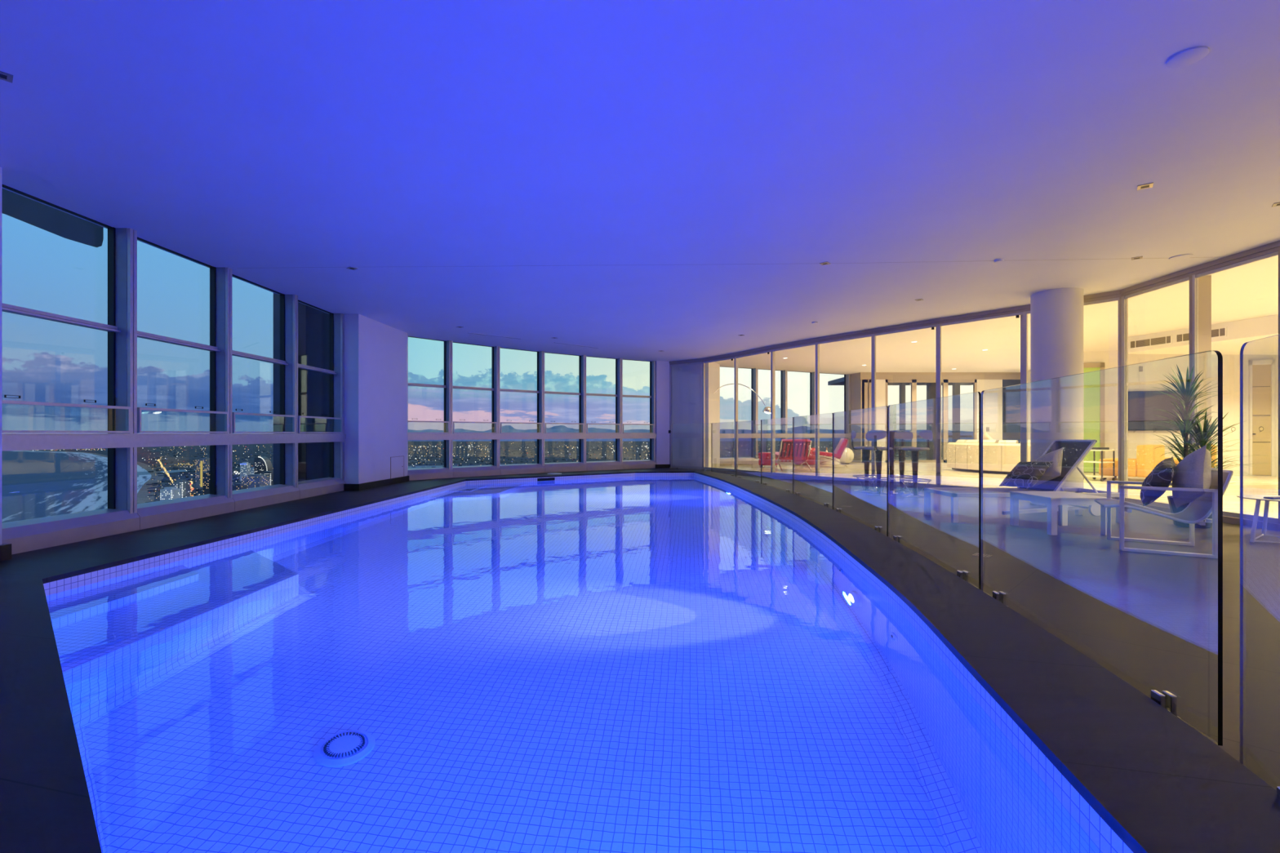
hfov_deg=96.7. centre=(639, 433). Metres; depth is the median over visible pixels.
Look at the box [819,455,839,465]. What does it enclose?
table
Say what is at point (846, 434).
window
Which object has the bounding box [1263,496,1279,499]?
mobile phone
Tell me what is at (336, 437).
window
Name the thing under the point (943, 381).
door
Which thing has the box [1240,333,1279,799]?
fence panel
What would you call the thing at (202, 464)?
tower building
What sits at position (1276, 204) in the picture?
recessed light
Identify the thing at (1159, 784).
floor
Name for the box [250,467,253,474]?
tower building
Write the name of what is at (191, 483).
city lights
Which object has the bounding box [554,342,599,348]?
ceiling vent
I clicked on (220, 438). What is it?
window
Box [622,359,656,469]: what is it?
window
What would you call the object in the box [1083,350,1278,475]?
wall
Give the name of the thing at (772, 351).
door
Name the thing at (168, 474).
city lights
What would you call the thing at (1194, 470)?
pillow
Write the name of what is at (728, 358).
door
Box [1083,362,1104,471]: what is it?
door
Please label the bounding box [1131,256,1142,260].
recessed light
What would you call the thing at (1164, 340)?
air vent
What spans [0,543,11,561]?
baseboard
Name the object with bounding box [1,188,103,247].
sunshade
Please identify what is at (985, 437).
pillow
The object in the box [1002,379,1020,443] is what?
door
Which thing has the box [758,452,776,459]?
cushion
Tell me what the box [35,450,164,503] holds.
beach
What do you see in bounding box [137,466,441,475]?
canal
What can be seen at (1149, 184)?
recessed light
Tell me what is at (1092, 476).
shelf
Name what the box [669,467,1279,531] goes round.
trim
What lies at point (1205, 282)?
door
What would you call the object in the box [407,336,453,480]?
window
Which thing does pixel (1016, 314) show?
door
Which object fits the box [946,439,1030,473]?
curved sofa
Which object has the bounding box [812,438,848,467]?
lounge chair
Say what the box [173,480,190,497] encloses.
tower building
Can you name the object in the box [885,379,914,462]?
door
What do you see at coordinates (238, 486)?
tower building
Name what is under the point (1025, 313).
door
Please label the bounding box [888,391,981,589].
fence panel
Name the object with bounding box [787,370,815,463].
window
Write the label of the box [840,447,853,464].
lamp
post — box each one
[899,382,905,460]
[926,382,935,460]
[952,382,959,442]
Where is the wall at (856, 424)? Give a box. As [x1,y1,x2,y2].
[850,373,867,462]
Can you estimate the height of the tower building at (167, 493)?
56.707 m
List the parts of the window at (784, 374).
sill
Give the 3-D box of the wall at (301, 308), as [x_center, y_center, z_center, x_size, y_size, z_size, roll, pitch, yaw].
[-6.415,-0.050,10.350,0.537,8.000,0.900,0,0,0]
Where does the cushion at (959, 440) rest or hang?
on the curved sofa
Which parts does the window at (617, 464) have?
balustrade frame, sill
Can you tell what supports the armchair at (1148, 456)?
on the floor at (1268, 486)
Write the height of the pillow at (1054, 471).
0.584 m
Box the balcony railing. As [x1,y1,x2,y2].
[888,435,972,458]
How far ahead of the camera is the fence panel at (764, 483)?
9.37 m
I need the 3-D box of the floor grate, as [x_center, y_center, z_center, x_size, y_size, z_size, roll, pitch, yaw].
[2.836,1.008,4.713,0.120,0.003,0.120,0,0,-42]
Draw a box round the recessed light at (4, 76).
[0,71,13,82]
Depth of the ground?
7363.25 m
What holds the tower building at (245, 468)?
on the ground
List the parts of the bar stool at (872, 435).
post, backrest, post, seat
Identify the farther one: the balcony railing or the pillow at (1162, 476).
the balcony railing
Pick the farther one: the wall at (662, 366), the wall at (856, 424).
the wall at (856, 424)
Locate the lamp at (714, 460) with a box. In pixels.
[713,457,716,467]
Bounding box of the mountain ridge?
[408,425,973,433]
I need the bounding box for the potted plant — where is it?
[1148,364,1275,528]
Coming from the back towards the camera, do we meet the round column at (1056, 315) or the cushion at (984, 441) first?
the cushion at (984, 441)
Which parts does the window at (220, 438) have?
balustrade frame, sill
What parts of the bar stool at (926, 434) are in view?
seat, post, backrest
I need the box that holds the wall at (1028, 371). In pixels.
[1027,369,1030,439]
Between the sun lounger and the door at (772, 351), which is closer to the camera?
the sun lounger
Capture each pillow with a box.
[982,431,993,439]
[998,462,1053,488]
[1026,447,1063,488]
[1140,456,1176,506]
[1172,444,1211,508]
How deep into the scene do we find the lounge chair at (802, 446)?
14.38 m
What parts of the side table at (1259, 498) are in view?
leg, leg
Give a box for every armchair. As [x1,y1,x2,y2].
[1093,467,1233,559]
[1098,444,1164,479]
[1164,444,1217,467]
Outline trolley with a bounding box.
[1083,449,1115,481]
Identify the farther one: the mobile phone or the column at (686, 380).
the column at (686, 380)
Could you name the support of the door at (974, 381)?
in the wall at (992, 398)
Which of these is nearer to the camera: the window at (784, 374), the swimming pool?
the swimming pool
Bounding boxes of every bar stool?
[850,430,879,493]
[863,430,894,496]
[888,430,914,493]
[898,430,933,497]
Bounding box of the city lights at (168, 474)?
[155,453,175,484]
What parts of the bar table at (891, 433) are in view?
post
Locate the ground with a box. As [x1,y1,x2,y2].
[31,441,952,501]
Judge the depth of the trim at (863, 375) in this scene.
18.58 m
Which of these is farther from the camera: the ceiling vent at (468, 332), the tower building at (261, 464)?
the tower building at (261, 464)
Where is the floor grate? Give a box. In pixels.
[972,552,992,557]
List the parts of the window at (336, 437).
balustrade frame, sill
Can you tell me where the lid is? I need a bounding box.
[546,472,561,474]
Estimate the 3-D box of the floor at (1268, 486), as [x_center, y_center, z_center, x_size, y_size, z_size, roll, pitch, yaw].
[8.160,0.950,8.300,14.680,0.001,21.600,0,0,0]
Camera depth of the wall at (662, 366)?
15.68 m
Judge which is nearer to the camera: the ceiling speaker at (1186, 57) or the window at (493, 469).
the ceiling speaker at (1186, 57)
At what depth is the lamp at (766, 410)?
15.84 m
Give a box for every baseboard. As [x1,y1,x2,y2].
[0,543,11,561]
[343,475,408,490]
[655,464,670,468]
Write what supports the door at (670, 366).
in the column at (686, 380)
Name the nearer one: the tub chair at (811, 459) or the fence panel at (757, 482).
the fence panel at (757, 482)
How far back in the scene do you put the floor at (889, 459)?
21.24 m
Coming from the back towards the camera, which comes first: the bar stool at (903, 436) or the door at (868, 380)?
the door at (868, 380)
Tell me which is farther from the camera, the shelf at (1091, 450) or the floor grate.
the shelf at (1091, 450)
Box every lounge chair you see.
[775,439,812,471]
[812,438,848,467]
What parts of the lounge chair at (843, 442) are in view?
seat, backrest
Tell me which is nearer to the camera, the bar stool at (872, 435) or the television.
the bar stool at (872, 435)
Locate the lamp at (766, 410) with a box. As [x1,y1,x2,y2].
[737,383,770,413]
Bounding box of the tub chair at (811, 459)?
[794,447,815,464]
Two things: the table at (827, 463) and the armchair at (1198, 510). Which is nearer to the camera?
the armchair at (1198, 510)
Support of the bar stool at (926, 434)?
on the floor at (1150, 620)
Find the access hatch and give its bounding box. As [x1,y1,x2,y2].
[390,456,404,478]
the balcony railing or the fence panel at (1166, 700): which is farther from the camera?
the balcony railing
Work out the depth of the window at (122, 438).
5.51 m
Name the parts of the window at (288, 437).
balustrade frame, sill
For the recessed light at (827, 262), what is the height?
0.006 m
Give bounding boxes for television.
[1128,390,1189,431]
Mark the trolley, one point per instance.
(1094, 476)
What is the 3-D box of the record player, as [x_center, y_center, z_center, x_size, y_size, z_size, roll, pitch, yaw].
[9.300,0.301,11.550,0.260,0.045,0.240,0,0,0]
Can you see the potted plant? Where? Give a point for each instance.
(1201, 438)
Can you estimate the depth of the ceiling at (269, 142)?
4.15 m
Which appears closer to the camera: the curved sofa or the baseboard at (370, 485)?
the baseboard at (370, 485)
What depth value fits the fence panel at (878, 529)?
6.97 m
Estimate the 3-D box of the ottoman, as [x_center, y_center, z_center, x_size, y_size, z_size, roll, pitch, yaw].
[3.600,0.740,15.950,0.500,0.420,0.500,0,0,20]
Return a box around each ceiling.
[0,0,1279,374]
[827,377,973,385]
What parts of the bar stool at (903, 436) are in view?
post, seat, backrest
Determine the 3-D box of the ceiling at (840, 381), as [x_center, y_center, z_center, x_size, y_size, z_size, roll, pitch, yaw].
[10.200,-1.975,20.650,5.600,0.150,3.500,0,0,0]
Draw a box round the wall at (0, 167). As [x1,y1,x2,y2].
[0,167,1,544]
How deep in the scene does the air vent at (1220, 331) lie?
10.41 m
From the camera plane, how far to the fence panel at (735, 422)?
12.83 m
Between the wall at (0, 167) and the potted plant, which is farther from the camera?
the potted plant
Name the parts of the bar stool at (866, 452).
backrest, post, seat, post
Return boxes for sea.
[1,450,151,523]
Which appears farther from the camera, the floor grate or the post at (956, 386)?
the post at (956, 386)
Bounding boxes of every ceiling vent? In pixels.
[466,332,519,339]
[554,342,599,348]
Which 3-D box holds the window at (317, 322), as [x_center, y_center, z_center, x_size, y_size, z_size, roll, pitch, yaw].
[-5.710,-0.050,10.575,0.980,8.000,1.250,0,0,0]
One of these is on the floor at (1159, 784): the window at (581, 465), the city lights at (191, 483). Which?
the window at (581, 465)
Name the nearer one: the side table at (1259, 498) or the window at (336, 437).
the side table at (1259, 498)
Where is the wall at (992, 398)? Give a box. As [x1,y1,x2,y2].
[875,379,1002,462]
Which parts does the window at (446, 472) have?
balustrade frame, sill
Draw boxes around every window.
[1,183,140,554]
[137,236,235,529]
[231,274,300,511]
[297,299,346,498]
[306,305,329,479]
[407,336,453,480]
[452,342,500,477]
[499,347,545,475]
[544,351,586,472]
[586,355,622,471]
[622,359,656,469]
[720,366,758,466]
[758,368,787,463]
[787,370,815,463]
[819,373,851,448]
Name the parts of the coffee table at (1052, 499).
leg, leg, leg, leg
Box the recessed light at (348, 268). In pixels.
[346,266,357,270]
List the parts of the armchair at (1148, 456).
seat, backrest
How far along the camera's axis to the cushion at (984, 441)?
13.67 m
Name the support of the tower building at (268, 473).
on the ground
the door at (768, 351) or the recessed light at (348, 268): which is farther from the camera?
the door at (768, 351)
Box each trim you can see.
[311,257,1197,267]
[669,240,1279,364]
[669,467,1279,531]
[859,372,1020,379]
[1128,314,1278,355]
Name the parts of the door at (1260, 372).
frame, frame, frame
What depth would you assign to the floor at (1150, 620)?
3.72 m
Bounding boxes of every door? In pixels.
[669,361,702,468]
[702,356,737,471]
[733,350,775,474]
[770,342,819,478]
[815,334,871,482]
[862,379,871,462]
[871,324,937,487]
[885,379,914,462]
[914,379,946,462]
[937,311,1022,488]
[946,379,977,462]
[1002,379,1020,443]
[1022,297,1128,499]
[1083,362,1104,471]
[1121,275,1211,507]
[1192,249,1279,524]
[1248,360,1274,475]
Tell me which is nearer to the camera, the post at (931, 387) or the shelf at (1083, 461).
the shelf at (1083, 461)
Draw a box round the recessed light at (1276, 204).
[1271,202,1279,207]
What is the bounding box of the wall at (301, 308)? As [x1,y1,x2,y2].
[273,293,306,484]
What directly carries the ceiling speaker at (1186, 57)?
attached to the ceiling at (269, 142)
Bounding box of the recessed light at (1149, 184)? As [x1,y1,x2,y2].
[1137,182,1153,190]
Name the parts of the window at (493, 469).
balustrade frame, sill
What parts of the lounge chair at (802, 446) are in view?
seat, backrest, panel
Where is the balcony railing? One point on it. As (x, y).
(917, 436)
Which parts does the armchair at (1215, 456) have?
seat, backrest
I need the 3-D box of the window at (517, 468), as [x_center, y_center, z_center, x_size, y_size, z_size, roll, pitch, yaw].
[-2.818,-0.525,13.492,1.048,2.950,0.945,0,0,0]
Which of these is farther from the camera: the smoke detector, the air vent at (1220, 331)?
the air vent at (1220, 331)
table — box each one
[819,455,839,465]
[884,431,914,494]
[1008,491,1112,535]
[1236,494,1279,542]
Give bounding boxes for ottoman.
[758,452,777,467]
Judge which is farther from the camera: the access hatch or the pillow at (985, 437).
the pillow at (985, 437)
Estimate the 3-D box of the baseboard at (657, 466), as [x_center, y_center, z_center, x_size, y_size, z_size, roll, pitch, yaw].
[0.637,0.900,15.692,0.447,0.100,0.264,0,0,0]
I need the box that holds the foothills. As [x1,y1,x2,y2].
[408,431,973,441]
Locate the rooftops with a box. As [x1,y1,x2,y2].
[145,444,649,502]
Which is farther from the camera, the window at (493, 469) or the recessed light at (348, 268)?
the window at (493, 469)
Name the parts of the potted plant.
stem, pot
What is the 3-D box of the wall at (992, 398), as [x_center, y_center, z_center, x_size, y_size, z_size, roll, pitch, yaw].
[11.581,-0.525,18.750,8.038,2.950,0.300,0,0,0]
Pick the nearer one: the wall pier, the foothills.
the wall pier
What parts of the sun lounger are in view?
leg, leg, frame, backrest, backrest frame, leg, leg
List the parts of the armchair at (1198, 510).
frame, sling rail, frame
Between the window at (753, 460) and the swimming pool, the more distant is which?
the window at (753, 460)
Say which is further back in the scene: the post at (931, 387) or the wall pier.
the post at (931, 387)
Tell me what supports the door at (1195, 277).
on the trim at (1247, 522)
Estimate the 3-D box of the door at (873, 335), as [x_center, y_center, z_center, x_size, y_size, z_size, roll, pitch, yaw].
[4.861,-0.483,10.412,0.832,2.843,1.010,0,0,0]
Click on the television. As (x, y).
(1143, 406)
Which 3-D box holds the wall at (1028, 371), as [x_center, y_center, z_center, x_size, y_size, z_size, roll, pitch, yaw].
[11.655,-0.525,16.289,2.190,2.950,4.778,0,0,0]
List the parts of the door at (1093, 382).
frame, frame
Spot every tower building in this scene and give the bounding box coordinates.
[160,487,180,501]
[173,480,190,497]
[195,457,209,488]
[203,471,209,494]
[231,483,247,490]
[240,462,250,481]
[241,474,270,488]
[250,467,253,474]
[253,456,272,474]
[260,471,273,485]
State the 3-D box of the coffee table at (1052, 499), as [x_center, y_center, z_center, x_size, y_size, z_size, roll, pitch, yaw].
[4.385,0.824,5.970,0.600,0.372,0.660,0,0,1]
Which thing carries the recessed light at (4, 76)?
in the ceiling at (269, 142)
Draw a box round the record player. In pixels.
[1090,447,1109,449]
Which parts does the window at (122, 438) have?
balustrade frame, sill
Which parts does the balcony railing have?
rail, handrail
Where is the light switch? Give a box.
[1138,365,1142,371]
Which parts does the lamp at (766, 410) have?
lamp shade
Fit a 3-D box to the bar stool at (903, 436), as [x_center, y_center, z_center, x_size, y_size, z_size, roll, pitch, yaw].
[4.516,0.476,9.812,0.468,1.068,0.496,0,0,28]
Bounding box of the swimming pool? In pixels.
[43,472,1133,852]
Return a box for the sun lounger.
[924,439,1124,523]
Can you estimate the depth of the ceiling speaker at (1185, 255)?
6.42 m
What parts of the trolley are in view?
leg, leg, leg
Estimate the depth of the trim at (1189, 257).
6.71 m
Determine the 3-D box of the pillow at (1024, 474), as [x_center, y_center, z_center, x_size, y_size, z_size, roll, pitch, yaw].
[4.494,0.477,6.632,0.428,0.432,0.512,0,0,-5]
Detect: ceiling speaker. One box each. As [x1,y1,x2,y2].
[1166,45,1209,68]
[1168,253,1193,260]
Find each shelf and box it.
[1083,461,1114,462]
[1084,475,1114,477]
[1090,449,1114,451]
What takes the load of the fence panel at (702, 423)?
on the floor at (1150, 620)
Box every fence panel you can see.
[671,422,711,471]
[711,422,736,476]
[736,419,759,483]
[760,417,793,493]
[793,413,833,507]
[832,405,888,536]
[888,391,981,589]
[980,350,1222,746]
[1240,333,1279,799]
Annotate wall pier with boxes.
[344,313,408,484]
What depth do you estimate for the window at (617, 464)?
15.08 m
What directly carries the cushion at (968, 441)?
on the curved sofa
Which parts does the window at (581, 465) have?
balustrade frame, sill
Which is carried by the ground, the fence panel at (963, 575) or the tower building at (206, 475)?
the tower building at (206, 475)
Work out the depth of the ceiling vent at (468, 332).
11.64 m
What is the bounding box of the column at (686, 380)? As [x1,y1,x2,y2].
[671,361,719,467]
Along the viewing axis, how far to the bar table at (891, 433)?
9.55 m
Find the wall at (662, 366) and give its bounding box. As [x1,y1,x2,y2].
[656,360,669,464]
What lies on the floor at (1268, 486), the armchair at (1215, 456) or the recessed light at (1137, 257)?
the armchair at (1215, 456)
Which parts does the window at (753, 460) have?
sill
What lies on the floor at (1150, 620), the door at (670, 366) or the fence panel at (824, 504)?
the fence panel at (824, 504)
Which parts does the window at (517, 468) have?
balustrade frame, sill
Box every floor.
[0,467,1279,852]
[716,462,1278,518]
[724,473,1279,791]
[888,458,942,460]
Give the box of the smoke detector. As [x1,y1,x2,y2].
[994,258,1004,262]
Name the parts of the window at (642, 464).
balustrade frame, sill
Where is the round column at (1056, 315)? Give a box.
[1030,287,1083,506]
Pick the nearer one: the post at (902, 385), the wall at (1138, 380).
the wall at (1138, 380)
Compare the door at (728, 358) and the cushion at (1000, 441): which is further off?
the door at (728, 358)
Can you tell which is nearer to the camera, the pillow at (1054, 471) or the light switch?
the pillow at (1054, 471)
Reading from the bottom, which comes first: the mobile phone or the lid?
the mobile phone
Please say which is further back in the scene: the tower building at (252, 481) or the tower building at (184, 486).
the tower building at (252, 481)
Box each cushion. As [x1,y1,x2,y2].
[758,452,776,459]
[955,439,967,442]
[965,440,978,443]
[982,440,998,443]
[998,440,1018,443]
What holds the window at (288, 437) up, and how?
on the floor at (1159, 784)
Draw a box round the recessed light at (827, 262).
[819,261,830,265]
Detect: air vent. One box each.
[1128,334,1172,349]
[1175,326,1226,342]
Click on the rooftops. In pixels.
(200, 491)
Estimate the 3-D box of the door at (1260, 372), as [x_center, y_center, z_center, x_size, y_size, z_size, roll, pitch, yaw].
[13.969,-0.350,12.789,0.419,2.600,0.183,0,0,0]
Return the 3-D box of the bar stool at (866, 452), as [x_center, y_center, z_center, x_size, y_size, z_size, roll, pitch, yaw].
[3.917,0.476,9.864,0.496,1.068,0.468,0,0,15]
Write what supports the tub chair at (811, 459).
on the floor at (1268, 486)
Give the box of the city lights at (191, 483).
[189,480,197,496]

